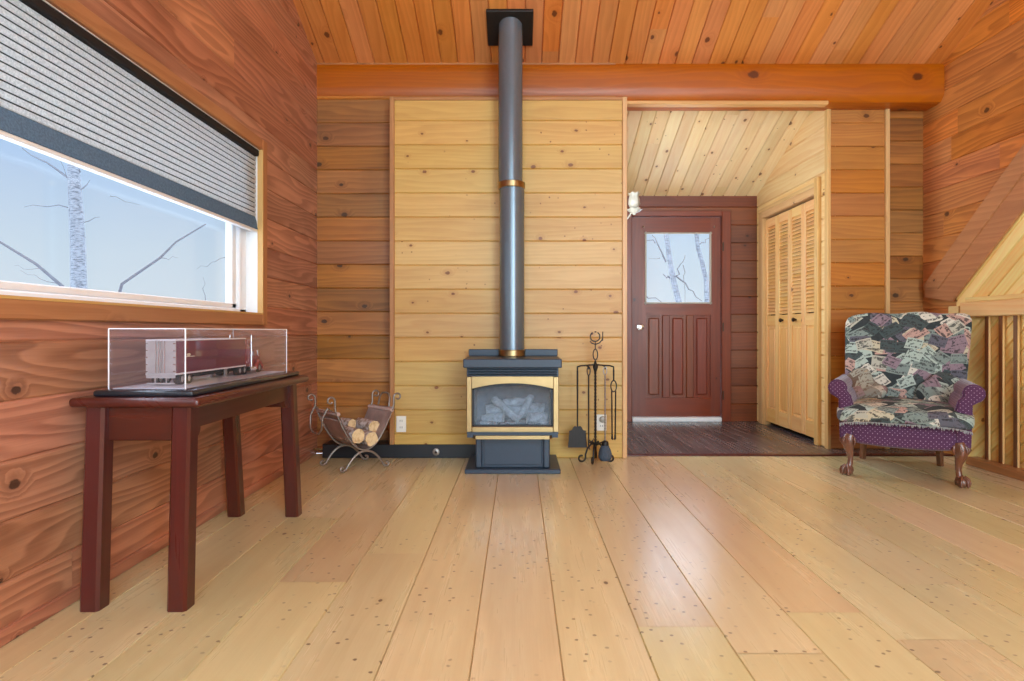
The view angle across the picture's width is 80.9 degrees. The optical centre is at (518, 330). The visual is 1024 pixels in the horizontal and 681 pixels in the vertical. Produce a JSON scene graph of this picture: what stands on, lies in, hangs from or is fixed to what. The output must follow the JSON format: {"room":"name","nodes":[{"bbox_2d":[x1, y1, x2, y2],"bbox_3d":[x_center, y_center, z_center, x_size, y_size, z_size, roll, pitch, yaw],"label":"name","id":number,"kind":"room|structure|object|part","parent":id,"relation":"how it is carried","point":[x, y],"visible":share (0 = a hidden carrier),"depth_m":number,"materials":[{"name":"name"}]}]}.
{"room":"cabin living room","nodes":[
{"label":"cabin living room","id":0,"kind":"room"},
{"bbox_2d":[0,0,316,628],"bbox_3d":[-1.630,-2.067,1.040,0.200,5.994,7.280,0,0,0],"label":"wall","id":1,"kind":"structure","parent":0,"point":[255,60],"depth_m":2.60,"materials":[{"name":"red wood"}]},
{"bbox_2d":[0,0,266,324],"bbox_3d":[-1.595,-0.585,2.050,0.170,1.102,3.132,0,0,0],"label":"window","id":2,"kind":"structure","parent":1,"relation":"in","point":[246,251],"depth_m":2.64,"materials":[{"name":"white plastic"}]},
{"bbox_2d":[0,0,258,231],"bbox_3d":[-1.556,-0.824,2.049,0.056,0.482,2.978,0,0,0],"label":"cellular shade","id":3,"kind":"object","parent":2,"relation":"attached to","point":[66,95],"visible":1,"depth_m":2.26,"materials":[{"name":"grey fabric"}]},
{"bbox_3d":[-1.554,-0.591,2.052,0.036,0.016,2.964,0,0,0],"label":"rail","id":4,"kind":"part","parent":3,"relation":"part of","materials":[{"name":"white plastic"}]},
{"bbox_3d":[-1.556,-1.046,2.049,0.056,0.037,2.978,0,0,0],"label":"head rail","id":5,"kind":"part","parent":3,"relation":"part of","materials":[{"name":"grey fabric"}]},
{"bbox_2d":[0,452,309,647],"bbox_3d":[-1.528,0.905,0.887,0.024,0.050,6.974,0,0,0],"label":"baseboard","id":6,"kind":"structure","parent":1,"relation":"attached to","point":[18,627],"depth_m":2.27,"materials":[{"name":"red wood"}]},
{"bbox_2d":[317,61,614,452],"bbox_3d":[-0.447,-0.595,4.635,2.367,3.050,0.150,0,0,0],"label":"wall","id":7,"kind":"structure","parent":0,"point":[353,132],"depth_m":4.56,"materials":[{"name":"brown wood"}]},
{"bbox_2d":[390,97,394,444],"bbox_3d":[-0.924,-0.440,4.435,0.034,2.540,0.118,0,0,0],"label":"trim","id":8,"kind":"structure","parent":7,"relation":"attached to","point":[392,101],"depth_m":4.38,"materials":[{"name":"brown wood"}]},
{"bbox_2d":[322,440,475,457],"bbox_3d":[-0.868,0.880,4.479,1.135,0.100,0.181,0,0,0],"label":"baseboard","id":9,"kind":"structure","parent":7,"relation":"attached to","point":[383,448],"depth_m":4.39,"materials":[{"name":"black paint"}]},
{"bbox_2d":[432,448,439,455],"bbox_3d":[-0.603,0.884,4.381,0.052,0.052,0.018,0,0,0],"label":"gas valve","id":10,"kind":"object","parent":7,"relation":"attached to","point":[435,451],"visible":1,"depth_m":4.38,"materials":[{"name":"grey metal"}]},
{"bbox_2d":[394,97,621,100],"bbox_3d":[-0.074,-1.699,4.413,1.734,0.022,0.062,0,0,0],"label":"trim","id":11,"kind":"structure","parent":7,"relation":"attached to","point":[395,98],"depth_m":4.38,"materials":[{"name":"brown wood"}]},
{"bbox_2d":[395,101,621,457],"bbox_3d":[-0.066,-0.383,4.474,1.706,2.625,0.160,0,0,0],"label":"wall panel","id":12,"kind":"object","parent":7,"relation":"attached to","point":[447,194],"visible":0.77,"depth_m":4.39,"materials":[{"name":"brown wood"}]},
{"bbox_2d":[396,416,405,431],"bbox_3d":[-0.858,0.681,4.389,0.072,0.118,0.010,0,0,0],"label":"wall outlet","id":13,"kind":"object","parent":12,"relation":"attached to","point":[400,420],"visible":1,"depth_m":4.39,"materials":[{"name":"white plastic"}]},
{"bbox_2d":[597,414,604,430],"bbox_3d":[0.608,0.670,4.373,0.072,0.118,0.042,0,0,0],"label":"wall outlet","id":14,"kind":"object","parent":12,"relation":"attached to","point":[600,417],"visible":0.87,"depth_m":4.39,"materials":[{"name":"white plastic"}]},
{"bbox_2d":[622,97,626,457],"bbox_3d":[0.776,-0.390,4.478,0.034,2.640,0.204,0,0,0],"label":"trim","id":15,"kind":"structure","parent":7,"relation":"attached to","point":[624,99],"depth_m":4.38,"materials":[{"name":"brown wood"}]},
{"bbox_2d":[627,101,828,106],"bbox_3d":[1.571,-1.736,4.588,1.568,0.028,0.065,0,0,0],"label":"trim","id":16,"kind":"structure","parent":7,"relation":"attached to","point":[629,103],"depth_m":4.55,"materials":[{"name":"brown wood"}]},
{"bbox_2d":[0,421,1023,680],"bbox_3d":[0.839,0.979,1.830,4.983,0.102,8.860,0,0,0],"label":"floor","id":17,"kind":"structure","parent":0,"point":[631,568],"depth_m":2.25,"materials":[{"name":"brown wood"}]},
{"bbox_2d":[69,375,308,611],"bbox_3d":[-1.270,0.576,2.519,0.435,0.709,1.088,0,0,0],"label":"console table","id":18,"kind":"object","parent":17,"relation":"on","point":[177,420],"visible":0.84,"depth_m":2.02,"materials":[{"name":"brown wood"}]},
{"bbox_3d":[-1.425,0.591,2.031,0.066,0.678,0.093,0,0,0],"label":"leg","id":19,"kind":"part","parent":18,"relation":"part of","materials":[{"name":"brown wood"}]},
{"bbox_3d":[-1.135,0.591,2.031,0.066,0.678,0.093,0,0,0],"label":"leg","id":20,"kind":"part","parent":18,"relation":"part of","materials":[{"name":"brown wood"}]},
{"bbox_2d":[93,328,298,396],"bbox_3d":[-1.256,0.106,2.495,0.337,0.231,0.980,0,0,0],"label":"display case","id":21,"kind":"object","parent":18,"relation":"on","point":[204,384],"visible":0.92,"depth_m":2.16,"materials":[{"name":"clear glass"}]},
{"bbox_2d":[145,335,263,383],"bbox_3d":[-1.282,0.107,2.538,0.122,0.178,0.783,0,0,0],"label":"truck","id":22,"kind":"object","parent":21,"relation":"in","point":[165,358],"visible":1,"depth_m":2.30,"materials":[{"name":"red paint"}]},
{"bbox_3d":[-1.282,0.093,2.152,0.107,0.120,0.005,0,0,0],"label":"door","id":23,"kind":"part","parent":22,"relation":"part of","materials":[{"name":"silver metal"}]},
{"bbox_3d":[-1.282,0.095,2.426,0.110,0.127,0.549,0,0,0],"label":"trailer rail","id":24,"kind":"part","parent":22,"relation":"part of","materials":[{"name":"plastic"}]},
{"bbox_3d":[-1.232,0.174,2.770,0.022,0.022,0.060,0,0,0],"label":"fuel tank","id":25,"kind":"part","parent":22,"relation":"part of","materials":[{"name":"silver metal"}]},
{"bbox_2d":[254,355,259,362],"bbox_3d":[-1.282,0.143,2.862,0.060,0.050,0.095,0,0,0],"label":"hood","id":26,"kind":"object","parent":22,"relation":"attached to","point":[256,358],"depth_m":2.86,"materials":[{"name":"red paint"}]},
{"bbox_3d":[-1.425,0.591,2.993,0.066,0.678,0.140,0,0,0],"label":"leg","id":27,"kind":"part","parent":18,"relation":"part of","materials":[{"name":"brown wood"}]},
{"bbox_3d":[-1.135,0.591,2.993,0.066,0.678,0.140,0,0,0],"label":"leg","id":28,"kind":"part","parent":18,"relation":"part of","materials":[{"name":"brown wood"}]},
{"bbox_2d":[307,390,400,472],"bbox_3d":[-1.126,0.676,4.118,0.560,0.503,0.306,0,0,-37],"label":"holder","id":29,"kind":"object","parent":17,"relation":"on","point":[330,420],"visible":0.94,"depth_m":4.10,"materials":[{"name":"grey metal"}]},
{"bbox_3d":[-1.317,0.591,3.978,0.066,0.181,0.198,0,0,-44],"label":"carry handle","id":30,"kind":"part","parent":29,"relation":"part of","materials":[{"name":"grey metal"}]},
{"bbox_3d":[-1.222,0.862,4.219,0.352,0.132,0.014,0,0,-36],"label":"arched leg","id":31,"kind":"part","parent":29,"relation":"part of","materials":[{"name":"grey metal"}]},
{"bbox_2d":[332,425,363,442],"bbox_3d":[-1.162,0.697,4.083,0.092,0.098,0.285,0,0,-44],"label":"log","id":32,"kind":"object","parent":29,"relation":"in","point":[356,434],"visible":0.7,"depth_m":3.99,"materials":[{"name":"beige wood"}]},
{"bbox_2d":[340,417,355,427],"bbox_3d":[-1.198,0.642,4.178,0.120,0.071,0.073,0,0,37],"label":"log","id":33,"kind":"object","parent":32,"relation":"on","point":[350,422],"visible":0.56,"depth_m":4.15,"materials":[{"name":"beige wood"}]},
{"bbox_3d":[-1.026,0.862,4.019,0.352,0.132,0.014,0,0,-36],"label":"arched leg","id":34,"kind":"part","parent":29,"relation":"part of","materials":[{"name":"grey metal"}]},
{"bbox_2d":[355,417,378,431],"bbox_3d":[-1.063,0.662,4.207,0.087,0.092,0.219,0,0,-42],"label":"log","id":35,"kind":"object","parent":29,"relation":"in","point":[362,423],"visible":0.77,"depth_m":4.14,"materials":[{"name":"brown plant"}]},
{"bbox_2d":[359,428,377,445],"bbox_3d":[-1.088,0.727,4.130,0.097,0.094,0.295,0,0,-44],"label":"log","id":36,"kind":"object","parent":29,"relation":"in","point":[370,437],"visible":0.44,"depth_m":4.03,"materials":[{"name":"brown wood"}]},
{"bbox_3d":[-0.949,0.478,4.247,0.027,0.097,0.153,0,0,-44],"label":"carry handle","id":37,"kind":"part","parent":29,"relation":"part of","materials":[{"name":"grey metal"}]},
{"bbox_2d":[463,349,561,473],"bbox_3d":[-0.038,0.530,4.098,0.636,0.800,0.555,0,0,0],"label":"gas stove","id":38,"kind":"object","parent":17,"relation":"on","point":[512,402],"visible":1,"depth_m":3.94,"materials":[{"name":"blue paint"}]},
{"bbox_2d":[486,9,532,355],"bbox_3d":[-0.060,-1.022,4.257,0.326,2.395,0.276,0,0,0],"label":"flue pipe","id":39,"kind":"object","parent":38,"relation":"on","point":[510,30],"visible":1,"depth_m":4.17,"materials":[{"name":"grey metal"}]},
{"bbox_3d":[-0.060,-2.150,4.257,0.326,0.133,0.276,0,0,0],"label":"ceiling plate","id":40,"kind":"part","parent":39,"relation":"part of","materials":[{"name":"black metal"}]},
{"bbox_3d":[-0.038,0.206,4.065,0.630,0.057,0.490,0,0,0],"label":"plate","id":41,"kind":"part","parent":38,"relation":"part of","materials":[{"name":"blue paint"}]},
{"bbox_3d":[-0.038,0.474,3.885,0.598,0.360,0.024,0,0,0],"label":"brass frame","id":42,"kind":"part","parent":38,"relation":"part of","materials":[{"name":"gold metal"}]},
{"bbox_3d":[-0.038,0.915,4.138,0.624,0.030,0.475,0,0,0],"label":"plate","id":43,"kind":"part","parent":38,"relation":"part of","materials":[{"name":"blue paint"}]},
{"bbox_2d":[577,331,613,464],"bbox_3d":[0.541,0.464,4.242,0.224,0.924,0.197,0,0,-38],"label":"stand","id":44,"kind":"object","parent":17,"relation":"on","point":[595,365],"visible":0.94,"depth_m":4.25,"materials":[{"name":"black metal"}]},
{"bbox_2d":[568,368,586,447],"bbox_3d":[0.417,0.542,4.242,0.136,0.561,0.016,0,0,0],"label":"shovel","id":45,"kind":"object","parent":44,"relation":"hanging from","point":[577,435],"visible":1,"depth_m":4.24,"materials":[{"name":"black metal"}]},
{"bbox_3d":[0.417,0.469,4.243,0.012,0.413,0.012,0,0,23],"label":"handle","id":46,"kind":"part","parent":45,"relation":"part of","materials":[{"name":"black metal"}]},
{"bbox_3d":[0.417,0.745,4.238,0.136,0.157,0.008,0,0,0],"label":"blade","id":47,"kind":"part","parent":45,"relation":"part of","materials":[{"name":"black metal"}]},
{"bbox_2d":[587,366,593,449],"bbox_3d":[0.501,0.539,4.193,0.050,0.585,0.010,0,0,0],"label":"poker","id":48,"kind":"object","parent":44,"relation":"hanging from","point":[588,366],"visible":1,"depth_m":4.19,"materials":[{"name":"black metal"}]},
{"bbox_3d":[0.545,0.535,4.255,0.020,0.575,0.020,0,0,0],"label":"twisted post","id":49,"kind":"part","parent":44,"relation":"part of","materials":[{"name":"black metal"}]},
{"bbox_2d":[598,366,611,460],"bbox_3d":[0.605,0.578,4.191,0.092,0.663,0.098,0,0,0],"label":"brush","id":50,"kind":"object","parent":44,"relation":"hanging from","point":[605,454],"visible":1,"depth_m":4.17,"materials":[{"name":"grey metal"}]},
{"bbox_3d":[0.605,0.514,4.191,0.030,0.535,0.014,0,0,0],"label":"handle","id":51,"kind":"part","parent":50,"relation":"part of","materials":[{"name":"grey metal"}]},
{"bbox_2d":[610,368,616,439],"bbox_3d":[0.673,0.517,4.243,0.049,0.510,0.016,0,0,0],"label":"tongs","id":52,"kind":"object","parent":44,"relation":"hanging from","point":[612,391],"visible":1,"depth_m":4.24,"materials":[{"name":"black metal"}]},
{"bbox_3d":[0.663,0.597,4.243,0.020,0.349,0.015,0,0,-17],"label":"tong arm","id":53,"kind":"part","parent":52,"relation":"part of","materials":[{"name":"black metal"}]},
{"bbox_3d":[0.683,0.597,4.243,0.020,0.349,0.015,0,0,-17],"label":"tong arm","id":54,"kind":"part","parent":52,"relation":"part of","materials":[{"name":"black metal"}]},
{"bbox_2d":[627,453,952,455],"bbox_3d":[1.998,0.924,4.478,2.463,0.012,0.052,0,0,0],"label":"trim","id":55,"kind":"structure","parent":17,"relation":"on","point":[628,454],"depth_m":4.46,"materials":[{"name":"brown wood"}]},
{"bbox_2d":[828,312,985,488],"bbox_3d":[2.542,0.402,3.984,0.822,1.073,0.834,0,0,31],"label":"armchair","id":56,"kind":"object","parent":17,"relation":"on","point":[904,384],"visible":1,"depth_m":4.00,"materials":[{"name":"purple fabric"}]},
{"bbox_3d":[2.246,0.502,4.128,0.148,0.376,0.585,0,0,33],"label":"arm","id":57,"kind":"part","parent":56,"relation":"part of","materials":[{"name":"purple fabric"}]},
{"bbox_3d":[2.134,0.781,3.877,0.082,0.245,0.080,0,0,32],"label":"leg","id":58,"kind":"part","parent":56,"relation":"part of","materials":[{"name":"brown wood"}]},
{"bbox_3d":[2.492,0.802,4.340,0.054,0.272,0.115,0,0,16],"label":"leg","id":59,"kind":"part","parent":56,"relation":"part of","materials":[{"name":"brown wood"}]},
{"bbox_3d":[2.535,0.650,3.974,0.622,0.164,0.670,0,0,32],"label":"seat","id":60,"kind":"part","parent":56,"relation":"part of","materials":[{"name":"purple fabric"}]},
{"bbox_2d":[837,396,974,429],"bbox_3d":[2.504,0.514,3.922,0.724,0.131,0.690,0,0,32],"label":"seat cushion","id":61,"kind":"object","parent":56,"relation":"on","point":[896,412],"depth_m":3.69,"materials":[{"name":"multicoloured fabric"}]},
{"bbox_3d":[2.712,0.230,4.202,0.749,0.730,0.284,0,0,32],"label":"backrest","id":62,"kind":"part","parent":56,"relation":"part of","materials":[{"name":"multicoloured fabric"}]},
{"bbox_3d":[2.881,0.802,4.101,0.115,0.272,0.054,0,0,-43],"label":"leg","id":63,"kind":"part","parent":56,"relation":"part of","materials":[{"name":"brown wood"}]},
{"bbox_3d":[2.632,0.781,3.572,0.082,0.245,0.080,0,0,32],"label":"leg","id":64,"kind":"part","parent":56,"relation":"part of","materials":[{"name":"brown wood"}]},
{"bbox_3d":[2.804,0.502,3.785,0.148,0.376,0.585,0,0,30],"label":"arm","id":65,"kind":"part","parent":56,"relation":"part of","materials":[{"name":"purple fabric"}]},
{"bbox_2d":[948,293,1023,480],"bbox_3d":[3.167,0.347,3.400,0.095,1.166,2.000,0,0,0],"label":"railing","id":66,"kind":"object","parent":17,"relation":"on","point":[1001,306],"visible":0.85,"depth_m":3.95,"materials":[{"name":"brown wood"}]},
{"bbox_3d":[3.175,-0.151,3.340,0.060,0.102,1.880,0,0,0],"label":"rail","id":67,"kind":"part","parent":66,"relation":"part of","materials":[{"name":"brown wood"}]},
{"bbox_3d":[3.165,0.902,3.295,0.090,0.055,1.790,0,0,0],"label":"rail","id":68,"kind":"part","parent":66,"relation":"part of","materials":[{"name":"brown wood"}]},
{"bbox_2d":[293,0,994,63],"bbox_3d":[0.850,-3.613,0.963,5.160,3.336,7.726,0,0,0],"label":"ceiling","id":69,"kind":"structure","parent":0,"point":[337,31],"depth_m":4.28,"materials":[{"name":"orange wood"}]},
{"bbox_2d":[316,63,944,110],"bbox_3d":[0.850,-1.905,4.680,4.800,0.323,0.260,0,0,0],"label":"ceiling beam","id":70,"kind":"structure","parent":69,"relation":"attached to","point":[894,87],"depth_m":4.55,"materials":[{"name":"brown wood"}]},
{"bbox_2d":[627,195,774,420],"bbox_3d":[1.667,-0.238,6.220,1.961,2.336,0.120,0,0,0],"label":"wall","id":71,"kind":"structure","parent":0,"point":[743,209],"depth_m":6.16,"materials":[{"name":"brown wood"}]},
{"bbox_2d":[627,211,730,421],"bbox_3d":[1.637,-0.150,6.153,1.074,2.160,0.134,0,0,0],"label":"door","id":72,"kind":"structure","parent":71,"relation":"attached to","point":[679,353],"depth_m":6.17,"materials":[{"name":"brown wood"}]},
{"bbox_3d":[1.246,-0.041,6.125,0.062,0.062,0.079,0,0,0],"label":"knob","id":73,"kind":"part","parent":72,"relation":"part of","materials":[{"name":"silver metal"}]},
{"bbox_3d":[1.395,0.262,6.196,0.176,0.852,0.026,0,0,0],"label":"panel","id":74,"kind":"part","parent":72,"relation":"part of","materials":[{"name":"brown wood"}]},
{"bbox_3d":[1.643,0.262,6.196,0.176,0.852,0.026,0,0,0],"label":"panel","id":75,"kind":"part","parent":72,"relation":"part of","materials":[{"name":"brown wood"}]},
{"bbox_3d":[1.890,0.262,6.196,0.176,0.852,0.026,0,0,0],"label":"panel","id":76,"kind":"part","parent":72,"relation":"part of","materials":[{"name":"brown wood"}]},
{"bbox_2d":[627,111,809,195],"bbox_3d":[1.667,-1.695,5.532,1.961,0.828,1.844,0,0,0],"label":"ceiling","id":77,"kind":"structure","parent":0,"point":[670,153],"depth_m":5.49,"materials":[{"name":"brown wood"}]},
{"bbox_2d":[757,111,824,446],"bbox_3d":[2.473,-0.529,5.495,0.050,2.918,1.530,0,0,0],"label":"wall","id":78,"kind":"structure","parent":0,"point":[803,160],"depth_m":5.12,"materials":[{"name":"brown wood"}]},
{"bbox_2d":[757,177,821,445],"bbox_3d":[2.461,-0.160,5.457,0.094,2.180,1.215,0,0,0],"label":"door","id":79,"kind":"structure","parent":78,"relation":"in","point":[790,354],"depth_m":5.40,"materials":[{"name":"brown wood"}]},
{"bbox_3d":[2.470,0.355,5.834,0.016,0.820,0.182,0,0,0],"label":"raised panel","id":80,"kind":"part","parent":79,"relation":"part of","materials":[{"name":"brown wood"}]},
{"bbox_3d":[2.470,0.355,5.571,0.016,0.820,0.182,0,0,0],"label":"raised panel","id":81,"kind":"part","parent":79,"relation":"part of","materials":[{"name":"brown wood"}]},
{"bbox_3d":[2.470,0.355,5.309,0.016,0.820,0.182,0,0,0],"label":"raised panel","id":82,"kind":"part","parent":79,"relation":"part of","materials":[{"name":"brown wood"}]},
{"bbox_3d":[2.470,0.355,5.046,0.016,0.820,0.182,0,0,0],"label":"raised panel","id":83,"kind":"part","parent":79,"relation":"part of","materials":[{"name":"brown wood"}]},
{"bbox_2d":[825,109,830,448],"bbox_3d":[2.440,-0.470,4.735,0.028,2.800,0.050,0,0,0],"label":"trim","id":84,"kind":"structure","parent":78,"relation":"attached to","point":[828,111],"depth_m":4.71,"materials":[{"name":"brown wood"}]},
{"bbox_2d":[782,203,813,314],"bbox_3d":[2.783,-0.380,5.600,0.570,2.620,1.400,0,0,0],"label":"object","id":85,"kind":"structure","parent":0,"point":[803,203],"depth_m":6.28,"materials":[{"name":"beige wood"}]},
{"bbox_2d":[831,110,883,448],"bbox_3d":[2.688,-0.570,4.755,0.480,3.000,0.050,0,0,0],"label":"wall","id":86,"kind":"structure","parent":0,"point":[857,136],"depth_m":4.73,"materials":[{"name":"brown wood"}]},
{"bbox_2d":[884,109,889,448],"bbox_3d":[2.902,-0.430,4.756,0.035,2.720,0.088,0,0,0],"label":"trim","id":87,"kind":"structure","parent":86,"relation":"attached to","point":[886,111],"depth_m":4.71,"materials":[{"name":"brown wood"}]},
{"bbox_2d":[890,111,923,313],"bbox_3d":[3.130,-0.620,4.840,0.500,3.100,0.100,0,0,0],"label":"wall","id":88,"kind":"structure","parent":0,"point":[906,127],"depth_m":4.79,"materials":[{"name":"brown wood"}]},
{"bbox_2d":[923,0,1023,468],"bbox_3d":[3.296,-2.067,1.145,0.168,5.994,7.490,0,0,0],"label":"wall","id":89,"kind":"structure","parent":0,"point":[970,138],"depth_m":4.17,"materials":[{"name":"orange wood"}]},
{"bbox_2d":[923,144,1023,300],"bbox_3d":[3.194,-1.476,3.271,0.028,2.511,2.889,0,0,0],"label":"stair stringer","id":90,"kind":"object","parent":89,"relation":"attached to","point":[1003,205],"visible":1,"depth_m":4.12,"materials":[{"name":"brown wood"}]},
{"bbox_3d":[0.777,-0.563,5.410,0.030,2.987,1.700,0,0,0],"label":"wall","id":91,"kind":"structure","parent":0,"visible":0},
{"bbox_2d":[627,192,641,218],"bbox_3d":[0.939,-1.080,5.250,0.294,0.260,0.130,0,0,0],"label":"wall sconce","id":92,"kind":"object","parent":91,"relation":"attached to","point":[634,200],"visible":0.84,"depth_m":5.21,"materials":[{"name":"white glass"}]},
{"bbox_3d":[1.012,-1.137,5.250,0.111,0.145,0.097,0,0,0],"label":"lamp shade","id":93,"kind":"part","parent":92,"relation":"part of","materials":[{"name":"white glass"}]},
{"label":"outside","id":94,"kind":"structure","parent":0,"visible":0},
{"bbox_3d":[0.000,2.030,15.000,120.000,0.200,150.000,0,0,0],"label":"snow ground","id":95,"kind":"structure","parent":94,"visible":0},
{"bbox_2d":[0,241,64,286],"bbox_3d":[-6.668,0.283,8.136,1.569,3.495,0.330,0,0,0],"label":"bare sapling","id":96,"kind":"object","parent":95,"relation":"on","point":[42,269],"visible":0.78,"depth_m":7.99,"materials":[{"name":"grey plant"}]},
{"bbox_2d":[22,148,96,288],"bbox_3d":[-9.380,-0.864,12.082,1.606,5.788,0.450,0,0,0],"label":"birch tree","id":97,"kind":"object","parent":95,"relation":"on","point":[78,268],"visible":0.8,"depth_m":11.91,"materials":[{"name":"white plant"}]},
{"bbox_2d":[112,196,205,291],"bbox_3d":[-5.420,-0.001,9.136,1.474,4.063,0.330,0,0,0],"label":"bare sapling","id":98,"kind":"object","parent":95,"relation":"on","point":[175,242],"visible":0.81,"depth_m":8.99,"materials":[{"name":"grey plant"}]},
{"bbox_2d":[647,234,701,301],"bbox_3d":[3.659,-0.515,14.117,1.437,5.099,0.378,0,0,0],"label":"birch tree","id":99,"kind":"object","parent":95,"relation":"on","point":[672,277],"visible":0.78,"depth_m":13.96,"materials":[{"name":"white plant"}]},
{"bbox_2d":[694,234,708,301],"bbox_3d":[4.316,-0.513,14.123,0.532,5.092,0.361,0,0,0],"label":"birch tree","id":100,"kind":"object","parent":95,"relation":"on","point":[697,243],"visible":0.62,"depth_m":13.96,"materials":[{"name":"white plant"}]}
]}

